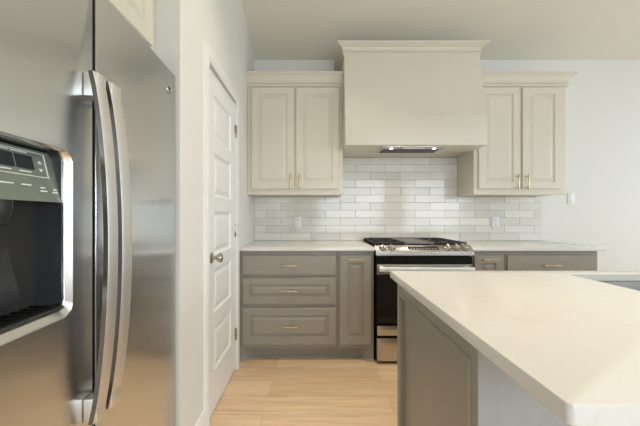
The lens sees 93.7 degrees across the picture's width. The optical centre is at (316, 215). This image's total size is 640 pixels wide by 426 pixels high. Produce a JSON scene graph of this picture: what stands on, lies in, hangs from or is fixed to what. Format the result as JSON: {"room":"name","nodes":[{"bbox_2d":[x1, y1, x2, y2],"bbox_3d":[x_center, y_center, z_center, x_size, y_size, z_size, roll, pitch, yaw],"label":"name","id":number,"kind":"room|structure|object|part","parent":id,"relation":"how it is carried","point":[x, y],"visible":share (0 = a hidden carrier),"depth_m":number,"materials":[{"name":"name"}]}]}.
{"room":"kitchen","nodes":[
{"label":"kitchen","id":0,"kind":"room"},
{"bbox_2d":[155,0,253,425],"bbox_3d":[-0.667,-0.513,2.152,0.120,3.346,1.693,0,0,-1],"label":"wall","id":1,"kind":"structure","parent":0,"point":[182,27],"depth_m":1.47,"materials":[{"name":"paint"}]},
{"bbox_2d":[195,410,205,425],"bbox_3d":[-0.589,1.095,1.450,0.014,0.130,0.282,0,0,-1],"label":"baseboard","id":2,"kind":"structure","parent":1,"relation":"attached to","point":[201,421],"depth_m":1.55,"materials":[{"name":"paint"}]},
{"bbox_2d":[204,41,239,425],"bbox_3d":[-0.595,0.115,1.962,0.020,2.090,0.740,0,0,-1],"label":"trim","id":3,"kind":"structure","parent":1,"relation":"attached to","point":[209,57],"depth_m":1.61,"materials":[{"name":"paint"}]},
{"bbox_2d":[210,68,236,416],"bbox_3d":[-0.592,0.152,1.967,0.103,1.991,0.614,0,0,-1],"label":"door","id":4,"kind":"structure","parent":1,"relation":"in","point":[223,129],"depth_m":1.94,"materials":[{"name":"paint"}]},
{"bbox_3d":[-0.571,0.240,1.722,0.069,0.066,0.066,0,0,-1],"label":"knob","id":5,"kind":"part","parent":4,"relation":"part of","materials":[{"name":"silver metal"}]},
{"bbox_2d":[210,357,396,425],"bbox_3d":[1.575,1.210,0.700,6.290,0.100,4.840,0,0,0],"label":"floor","id":6,"kind":"structure","parent":0,"point":[263,391],"depth_m":1.96,"materials":[{"name":"brown wood"}]},
{"bbox_2d":[0,0,174,425],"bbox_3d":[-0.901,0.276,0.808,0.782,1.768,0.908,0,0,-4],"label":"refrigerator","id":7,"kind":"object","parent":6,"relation":"on","point":[87,106],"visible":1,"depth_m":0.72,"materials":[{"name":"metal"}]},
{"bbox_3d":[-0.612,0.092,0.566,0.046,0.165,0.066,0,0,-4],"label":"dispenser lever","id":8,"kind":"part","parent":7,"relation":"part of","materials":[{"name":"plastic"}]},
{"bbox_3d":[-0.602,-0.084,0.566,0.077,0.108,0.204,0,0,-4],"label":"dispenser control panel","id":9,"kind":"part","parent":7,"relation":"part of","materials":[{"name":"grey plastic"}]},
{"bbox_3d":[-0.584,0.234,0.569,0.056,1.663,0.390,0,0,-4],"label":"freezer door","id":10,"kind":"part","parent":7,"relation":"part of","materials":[{"name":"silver metal"}]},
{"bbox_3d":[-0.550,0.474,0.745,0.034,0.059,0.035,0,0,-4],"label":"handle mount","id":11,"kind":"part","parent":7,"relation":"part of","materials":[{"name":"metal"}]},
{"bbox_3d":[-0.550,-0.322,0.745,0.034,0.059,0.035,0,0,-4],"label":"handle mount","id":12,"kind":"part","parent":7,"relation":"part of","materials":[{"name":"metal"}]},
{"bbox_3d":[-0.529,0.076,0.746,0.048,0.857,0.041,0,0,-4],"label":"door handle","id":13,"kind":"part","parent":7,"relation":"part of","materials":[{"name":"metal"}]},
{"bbox_3d":[-0.554,0.474,0.807,0.034,0.059,0.042,0,0,-4],"label":"handle mount","id":14,"kind":"part","parent":7,"relation":"part of","materials":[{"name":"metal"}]},
{"bbox_3d":[-0.554,-0.322,0.807,0.034,0.059,0.042,0,0,-4],"label":"handle mount","id":15,"kind":"part","parent":7,"relation":"part of","materials":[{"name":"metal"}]},
{"bbox_3d":[-0.533,0.076,0.808,0.048,0.857,0.048,0,0,-4],"label":"door handle","id":16,"kind":"part","parent":7,"relation":"part of","materials":[{"name":"metal"}]},
{"bbox_3d":[-0.614,0.234,1.027,0.056,1.663,0.509,0,0,-4],"label":"fridge door","id":17,"kind":"part","parent":7,"relation":"part of","materials":[{"name":"silver metal"}]},
{"bbox_2d":[240,251,337,361],"bbox_3d":[-0.220,0.719,2.664,0.777,0.883,0.647,0,0,0],"label":"base cabinet","id":18,"kind":"object","parent":6,"relation":"on","point":[289,299],"visible":0.96,"depth_m":2.38,"materials":[{"name":"beige paint"}]},
{"bbox_3d":[-0.223,1.152,2.460,0.782,0.016,0.075,0,0,-6],"label":"shoe moulding","id":19,"kind":"part","parent":18,"relation":"part of","materials":[{"name":"beige paint"}]},
{"bbox_3d":[-0.216,0.390,2.358,0.135,0.011,0.035,0,0,0],"label":"pull handle","id":20,"kind":"part","parent":18,"relation":"part of","materials":[{"name":"gold metal"}]},
{"bbox_3d":[-0.216,0.877,2.386,0.743,0.294,0.020,0,0,0],"label":"drawer","id":21,"kind":"part","parent":18,"relation":"part of","materials":[{"name":"beige paint"}]},
{"bbox_3d":[-0.216,0.597,2.386,0.743,0.209,0.020,0,0,0],"label":"drawer","id":22,"kind":"part","parent":18,"relation":"part of","materials":[{"name":"beige paint"}]},
{"bbox_3d":[-0.216,0.390,2.386,0.743,0.156,0.020,0,0,0],"label":"drawer","id":23,"kind":"part","parent":18,"relation":"part of","materials":[{"name":"beige paint"}]},
{"bbox_2d":[240,241,374,250],"bbox_3d":[-0.079,0.261,2.680,1.080,0.030,0.640,0,0,0],"label":"countertop","id":24,"kind":"structure","parent":18,"relation":"on","point":[255,245],"depth_m":2.42,"materials":[{"name":"white stone"}]},
{"bbox_2d":[337,251,373,361],"bbox_3d":[0.314,0.719,2.664,0.286,0.883,0.647,0,0,0],"label":"base cabinet","id":25,"kind":"object","parent":6,"relation":"on","point":[355,268],"visible":0.91,"depth_m":2.38,"materials":[{"name":"beige paint"}]},
{"bbox_3d":[0.319,1.152,2.448,0.298,0.016,0.058,0,0,17],"label":"shoe moulding","id":26,"kind":"part","parent":25,"relation":"part of","materials":[{"name":"beige paint"}]},
{"bbox_3d":[0.311,0.668,2.386,0.251,0.712,0.020,0,0,0],"label":"door","id":27,"kind":"part","parent":25,"relation":"part of","materials":[{"name":"beige paint"}]},
{"bbox_3d":[0.311,0.344,2.358,0.125,0.011,0.035,0,0,0],"label":"pull handle","id":28,"kind":"part","parent":25,"relation":"part of","materials":[{"name":"gold metal"}]},
{"bbox_2d":[363,237,474,360],"bbox_3d":[0.847,0.685,2.635,0.768,0.950,0.699,0,0,0],"label":"gas range","id":29,"kind":"object","parent":6,"relation":"on","point":[392,253],"visible":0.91,"depth_m":2.34,"materials":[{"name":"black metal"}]},
{"bbox_3d":[0.845,1.041,2.362,0.743,0.178,0.054,0,0,0],"label":"storage drawer","id":30,"kind":"part","parent":29,"relation":"part of","materials":[{"name":"silver metal"}]},
{"bbox_3d":[0.845,0.894,2.341,0.743,0.076,0.013,0,0,0],"label":"door rail","id":31,"kind":"part","parent":29,"relation":"part of","materials":[{"name":"silver metal"}]},
{"bbox_2d":[363,240,462,246],"bbox_3d":[0.845,0.249,2.702,0.764,0.023,0.564,0,0,0],"label":"cooktop","id":32,"kind":"object","parent":29,"relation":"in","point":[406,242],"depth_m":2.48,"materials":[{"name":"black metal"}]},
{"bbox_3d":[0.845,0.589,2.367,0.751,0.538,0.044,0,0,0],"label":"oven door","id":33,"kind":"part","parent":29,"relation":"part of","materials":[{"name":"black glass"}]},
{"bbox_3d":[0.848,0.272,2.381,0.765,0.077,0.092,0,0,0],"label":"control panel","id":34,"kind":"part","parent":29,"relation":"part of","materials":[{"name":"silver metal"}]},
{"bbox_3d":[0.845,0.417,2.343,0.743,0.078,0.008,0,0,0],"label":"door rail","id":35,"kind":"part","parent":29,"relation":"part of","materials":[{"name":"silver metal"}]},
{"bbox_3d":[0.845,0.410,2.316,0.731,0.036,0.062,0,0,0],"label":"oven handle","id":36,"kind":"part","parent":29,"relation":"part of","materials":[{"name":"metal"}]},
{"bbox_2d":[397,283,570,425],"bbox_3d":[1.585,0.718,0.994,2.467,0.884,0.660,0,0,0],"label":"kitchen island","id":37,"kind":"object","parent":6,"relation":"on","point":[443,379],"visible":0.31,"depth_m":0.86,"materials":[{"name":"beige paint"}]},
{"bbox_3d":[0.364,0.718,0.997,0.026,0.884,0.654,0,0,0],"label":"panel","id":38,"kind":"part","parent":37,"relation":"part of","materials":[{"name":"beige paint"}]},
{"bbox_3d":[1.588,0.719,0.669,2.460,0.883,0.010,0,0,0],"label":"trim","id":39,"kind":"part","parent":37,"relation":"part of","materials":[{"name":"paint"}]},
{"bbox_2d":[390,271,639,425],"bbox_3d":[1.590,0.261,0.872,2.520,0.030,0.961,0,0,0],"label":"island countertop","id":40,"kind":"structure","parent":37,"relation":"on","point":[570,339],"depth_m":0.66,"materials":[{"name":"white stone"}]},
{"bbox_2d":[599,281,639,290],"bbox_3d":[1.442,0.386,1.069,0.780,0.218,0.442,0,0,0],"label":"sink","id":41,"kind":"object","parent":40,"relation":"in","point":[635,285],"visible":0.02,"depth_m":1.27,"materials":[{"name":"silver metal"}]},
{"bbox_3d":[1.598,0.718,0.682,2.440,0.883,0.016,0,0,0],"label":"panel","id":42,"kind":"part","parent":37,"relation":"part of","materials":[{"name":"paint"}]},
{"bbox_2d":[470,251,503,270],"bbox_3d":[1.369,0.719,2.664,0.264,0.883,0.647,0,0,0],"label":"base cabinet","id":43,"kind":"object","parent":6,"relation":"on","point":[481,260],"visible":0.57,"depth_m":2.38,"materials":[{"name":"beige paint"}]},
{"bbox_3d":[1.369,0.344,2.358,0.125,0.011,0.035,0,0,0],"label":"pull handle","id":44,"kind":"part","parent":43,"relation":"part of","materials":[{"name":"gold metal"}]},
{"bbox_2d":[504,251,596,270],"bbox_3d":[1.873,0.719,2.664,0.741,0.883,0.647,0,0,0],"label":"base cabinet","id":45,"kind":"object","parent":6,"relation":"on","point":[513,260],"visible":0.2,"depth_m":2.38,"materials":[{"name":"beige paint"}]},
{"bbox_2d":[462,241,605,250],"bbox_3d":[1.752,0.261,2.680,1.047,0.030,0.640,0,0,0],"label":"countertop","id":46,"kind":"structure","parent":45,"relation":"on","point":[476,245],"depth_m":2.42,"materials":[{"name":"white stone"}]},
{"bbox_3d":[1.853,0.390,2.358,0.135,0.011,0.035,0,0,0],"label":"pull handle","id":47,"kind":"part","parent":45,"relation":"part of","materials":[{"name":"gold metal"}]},
{"bbox_2d":[242,0,639,59],"bbox_3d":[1.575,-2.286,0.700,6.050,1.452,4.600,0,0,0],"label":"ceiling","id":48,"kind":"structure","parent":0,"point":[277,29],"depth_m":2.65,"materials":[{"name":"paint"}]},
{"bbox_2d":[254,60,639,270],"bbox_3d":[1.963,-0.200,3.060,5.514,2.720,0.120,0,0,0],"label":"wall","id":49,"kind":"structure","parent":0,"point":[602,100],"depth_m":3.00,"materials":[{"name":"paint"}]},
{"bbox_2d":[246,71,342,195],"bbox_3d":[-0.189,-0.728,2.810,0.850,1.075,0.380,0,0,0],"label":"upper cabinet","id":50,"kind":"object","parent":49,"relation":"attached to","point":[295,118],"visible":1,"depth_m":2.66,"materials":[{"name":"beige paint"}]},
{"bbox_3d":[-0.388,-0.692,2.670,0.378,0.903,0.020,0,0,0],"label":"door","id":51,"kind":"part","parent":50,"relation":"part of","materials":[{"name":"beige paint"}]},
{"bbox_3d":[-0.231,-0.302,2.642,0.011,0.135,0.035,0,0,0],"label":"pull handle","id":52,"kind":"part","parent":50,"relation":"part of","materials":[{"name":"gold metal"}]},
{"bbox_3d":[-0.189,-1.208,2.650,0.850,0.113,0.060,0,0,0],"label":"crown moulding","id":53,"kind":"part","parent":50,"relation":"part of","materials":[{"name":"beige paint"}]},
{"bbox_3d":[-0.189,-0.201,2.685,0.848,0.022,0.022,0,0,0],"label":"light rail","id":54,"kind":"part","parent":50,"relation":"part of","materials":[{"name":"beige paint"}]},
{"bbox_3d":[0.011,-0.692,2.670,0.384,0.903,0.020,0,0,0],"label":"door","id":55,"kind":"part","parent":50,"relation":"part of","materials":[{"name":"beige paint"}]},
{"bbox_2d":[294,216,301,227],"bbox_3d":[-0.184,0.062,2.986,0.072,0.116,0.008,0,0,0],"label":"wall outlet","id":56,"kind":"object","parent":49,"relation":"attached to","point":[297,219],"visible":1,"depth_m":2.98,"materials":[{"name":"white plastic"}]},
{"bbox_2d":[254,158,541,240],"bbox_3d":[0.813,-0.168,2.994,2.864,0.826,0.010,0,0,0],"label":"backsplash","id":57,"kind":"structure","parent":49,"relation":"attached to","point":[381,197],"depth_m":2.99,"materials":[{"name":"white tile"}]},
{"bbox_2d":[334,40,489,157],"bbox_3d":[0.821,-1.024,2.729,1.290,0.913,0.539,0,0,0],"label":"range hood","id":58,"kind":"object","parent":49,"relation":"attached to","point":[402,98],"visible":0.97,"depth_m":2.53,"materials":[{"name":"beige paint"}]},
{"bbox_3d":[0.821,-1.433,2.764,1.290,0.095,0.471,0,0,0],"label":"crown moulding","id":59,"kind":"part","parent":58,"relation":"part of","materials":[{"name":"beige paint"}]},
{"bbox_2d":[492,217,498,227],"bbox_3d":[1.783,0.066,2.986,0.072,0.116,0.008,0,0,0],"label":"wall outlet","id":60,"kind":"object","parent":49,"relation":"attached to","point":[495,220],"visible":1,"depth_m":2.98,"materials":[{"name":"white plastic"}]},
{"bbox_2d":[457,71,577,195],"bbox_3d":[1.845,-0.728,2.810,0.881,1.075,0.380,0,0,0],"label":"upper cabinet","id":61,"kind":"object","parent":49,"relation":"attached to","point":[523,154],"visible":0.94,"depth_m":2.66,"materials":[{"name":"beige paint"}]},
{"bbox_3d":[1.625,-0.692,2.670,0.367,0.903,0.020,0,0,0],"label":"door","id":62,"kind":"part","parent":61,"relation":"part of","materials":[{"name":"beige paint"}]},
{"bbox_3d":[1.776,-0.302,2.642,0.011,0.135,0.035,0,0,0],"label":"pull handle","id":63,"kind":"part","parent":61,"relation":"part of","materials":[{"name":"gold metal"}]},
{"bbox_3d":[1.815,-0.201,2.685,0.819,0.022,0.022,0,0,0],"label":"light rail","id":64,"kind":"part","parent":61,"relation":"part of","materials":[{"name":"beige paint"}]},
{"bbox_3d":[1.862,-0.302,2.642,0.011,0.135,0.035,0,0,0],"label":"pull handle","id":65,"kind":"part","parent":61,"relation":"part of","materials":[{"name":"gold metal"}]},
{"bbox_3d":[1.845,-1.208,2.809,0.881,0.113,0.379,0,0,0],"label":"crown moulding","id":66,"kind":"part","parent":61,"relation":"part of","materials":[{"name":"beige paint"}]},
{"bbox_3d":[2.003,-0.692,2.670,0.346,0.903,0.020,0,0,0],"label":"door","id":67,"kind":"part","parent":61,"relation":"part of","materials":[{"name":"beige paint"}]},
{"bbox_2d":[567,193,574,204],"bbox_3d":[2.545,-0.170,2.996,0.072,0.116,0.008,0,0,0],"label":"light switch","id":68,"kind":"object","parent":49,"relation":"attached to","point":[570,196],"visible":1,"depth_m":2.99,"materials":[{"name":"white plastic"}]},
{"bbox_3d":[-1.510,-0.866,-0.087,0.120,4.052,3.027,0,0,0],"label":"wall","id":69,"kind":"structure","parent":0,"visible":0},
{"bbox_2d":[109,0,154,52],"bbox_3d":[-1.047,-1.035,0.789,0.804,0.730,1.034,0,0,0],"label":"upper cabinet","id":70,"kind":"object","parent":69,"relation":"attached to","point":[140,14],"visible":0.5,"depth_m":1.18,"materials":[{"name":"beige paint"}]}
]}

